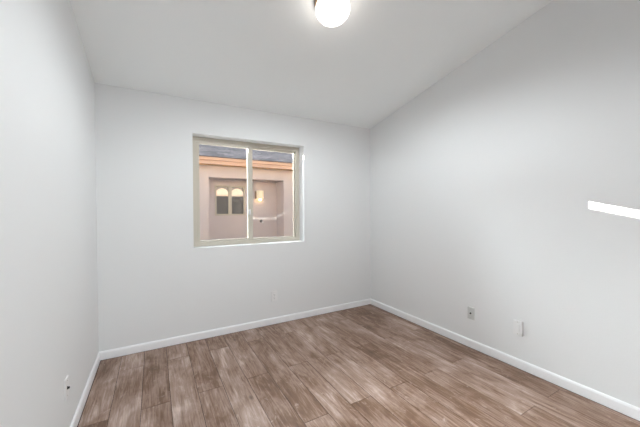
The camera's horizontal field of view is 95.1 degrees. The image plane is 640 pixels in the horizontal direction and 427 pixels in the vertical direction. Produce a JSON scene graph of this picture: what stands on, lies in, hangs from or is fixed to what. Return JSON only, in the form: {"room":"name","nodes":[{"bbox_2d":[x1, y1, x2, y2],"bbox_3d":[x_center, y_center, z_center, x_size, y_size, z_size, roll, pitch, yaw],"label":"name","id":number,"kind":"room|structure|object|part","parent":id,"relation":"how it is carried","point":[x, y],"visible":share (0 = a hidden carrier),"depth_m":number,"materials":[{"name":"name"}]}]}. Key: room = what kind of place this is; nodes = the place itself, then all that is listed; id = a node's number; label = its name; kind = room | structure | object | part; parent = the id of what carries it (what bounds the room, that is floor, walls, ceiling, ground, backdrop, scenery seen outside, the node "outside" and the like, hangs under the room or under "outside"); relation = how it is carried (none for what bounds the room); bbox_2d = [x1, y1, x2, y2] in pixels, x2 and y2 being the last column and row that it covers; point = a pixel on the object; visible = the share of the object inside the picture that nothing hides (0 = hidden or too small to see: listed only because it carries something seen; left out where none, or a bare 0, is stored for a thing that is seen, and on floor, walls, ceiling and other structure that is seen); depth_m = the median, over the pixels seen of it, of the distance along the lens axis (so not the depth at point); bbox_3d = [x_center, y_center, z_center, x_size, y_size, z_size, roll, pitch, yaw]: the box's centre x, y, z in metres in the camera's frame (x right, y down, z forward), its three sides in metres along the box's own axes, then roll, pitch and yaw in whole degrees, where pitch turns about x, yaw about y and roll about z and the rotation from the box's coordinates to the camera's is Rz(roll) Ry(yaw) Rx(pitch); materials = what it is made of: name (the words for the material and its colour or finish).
{"room":"empty bedroom","nodes":[
{"label":"empty bedroom","id":0,"kind":"room"},
{"bbox_2d":[0,0,98,426],"bbox_3d":[-1.183,-0.262,1.042,0.150,3.157,3.420,-1,1,-30],"label":"wall","id":1,"kind":"structure","parent":0,"point":[49,275],"depth_m":1.35,"materials":[{"name":"white paint"}]},
{"bbox_2d":[64,375,69,401],"bbox_3d":[-1.409,0.974,1.636,0.016,0.118,0.072,-1,1,-30],"label":"cable plate","id":2,"kind":"object","parent":1,"relation":"attached to","point":[66,381],"visible":1,"depth_m":1.62,"materials":[{"name":"white plastic"}]},
{"bbox_2d":[70,352,99,426],"bbox_3d":[-1.132,1.277,1.151,0.013,0.075,3.287,-1,1,-30],"label":"baseboard","id":3,"kind":"structure","parent":1,"relation":"attached to","point":[77,415],"depth_m":2.02,"materials":[{"name":"white paint"}]},
{"bbox_2d":[95,83,369,351],"bbox_3d":[-0.674,0.060,3.406,3.363,2.439,0.180,-1,1,-30],"label":"wall","id":4,"kind":"structure","parent":0,"point":[154,284],"depth_m":2.97,"materials":[{"name":"white paint"}]},
{"bbox_2d":[100,298,370,359],"bbox_3d":[-0.621,1.243,3.339,3.063,0.075,0.013,-1,1,-30],"label":"baseboard","id":5,"kind":"structure","parent":4,"relation":"attached to","point":[112,353],"depth_m":3.09,"materials":[{"name":"white paint"}]},
{"bbox_2d":[193,136,299,246],"bbox_3d":[-0.815,-0.237,3.399,1.249,1.162,0.095,-1,1,-30],"label":"window","id":6,"kind":"structure","parent":4,"relation":"in","point":[249,146],"depth_m":3.37,"materials":[{"name":"beige plastic"}]},
{"bbox_3d":[-1.059,-0.232,3.247,0.583,1.079,0.022,-1,1,-30],"label":"sash","id":7,"kind":"part","parent":6,"relation":"part of","materials":[{"name":"beige plastic"}]},
{"bbox_3d":[-0.584,-0.239,3.554,0.602,1.079,0.024,-1,1,-30],"label":"fixed frame","id":8,"kind":"part","parent":6,"relation":"part of","materials":[{"name":"beige plastic"}]},
{"bbox_2d":[271,291,276,301],"bbox_3d":[-0.529,0.957,3.390,0.072,0.118,0.008,-1,1,-30],"label":"outlet","id":9,"kind":"object","parent":4,"relation":"attached to","point":[273,293],"visible":1,"depth_m":3.38,"materials":[{"name":"white plastic"}]},
{"bbox_2d":[70,0,552,128],"bbox_3d":[0.159,-1.560,1.904,3.363,0.919,3.620,-1,1,-30],"label":"ceiling","id":10,"kind":"structure","parent":0,"point":[275,56],"depth_m":2.40,"materials":[{"name":"white paint"}]},
{"bbox_2d":[314,0,349,26],"bbox_3d":[0.083,-1.388,1.989,0.238,0.184,0.247,-1,1,-30],"label":"ceiling light","id":11,"kind":"object","parent":10,"relation":"attached to","point":[331,13],"visible":1,"depth_m":1.93,"materials":[{"name":"white glass"}]},
{"bbox_2d":[77,304,639,426],"bbox_3d":[0.115,1.371,1.034,4.463,0.120,5.150,-1,1,-30],"label":"floor","id":12,"kind":"structure","parent":0,"point":[369,365],"depth_m":2.21,"materials":[{"name":"brown wood"}]},
{"bbox_2d":[370,0,639,407],"bbox_3d":[1.611,-0.297,2.629,0.150,3.157,3.420,-1,1,-30],"label":"wall","id":13,"kind":"structure","parent":0,"point":[507,189],"depth_m":2.35,"materials":[{"name":"white paint"}]},
{"bbox_2d":[467,306,474,319],"bbox_3d":[1.437,0.952,2.795,0.016,0.118,0.072,-1,1,-30],"label":"plate","id":14,"kind":"object","parent":13,"relation":"attached to","point":[471,311],"visible":1,"depth_m":2.79,"materials":[{"name":"grey plastic"}]},
{"bbox_2d":[370,299,639,420],"bbox_3d":[1.520,1.244,2.658,0.013,0.075,3.287,-1,1,-30],"label":"baseboard","id":15,"kind":"structure","parent":13,"relation":"attached to","point":[627,409],"depth_m":2.35,"materials":[{"name":"white paint"}]},
{"bbox_2d":[513,319,522,335],"bbox_3d":[1.642,0.948,2.430,0.019,0.118,0.072,-1,1,-30],"label":"blank plate","id":16,"kind":"object","parent":13,"relation":"attached to","point":[517,325],"visible":1,"depth_m":2.42,"materials":[{"name":"white plastic"}]},
{"label":"outside","id":17,"kind":"structure","parent":0,"visible":0},
{"bbox_3d":[-1.510,1.407,6.869,23.000,0.150,25.000,-1,1,-30],"label":"ground","id":18,"kind":"structure","parent":17,"visible":0},
{"bbox_2d":[199,144,292,239],"bbox_3d":[-2.771,-0.689,11.067,19.000,3.930,7.110,-1,1,-30],"label":"house","id":19,"kind":"structure","parent":18,"relation":"on","point":[222,170],"depth_m":8.22,"materials":[{"name":"pink paint"}]},
{"bbox_2d":[255,190,263,200],"bbox_3d":[-1.754,-0.518,8.524,0.250,0.295,0.140,-1,1,-30],"label":"wall lantern","id":20,"kind":"object","parent":19,"relation":"attached to","point":[259,194],"visible":1,"depth_m":8.48,"materials":[{"name":"beige glass"}]},
{"bbox_3d":[-1.729,-0.543,8.521,0.210,0.245,0.110,-1,1,-30],"label":"lamp shade","id":21,"kind":"part","parent":20,"relation":"part of","materials":[{"name":"beige glass"}]}
]}

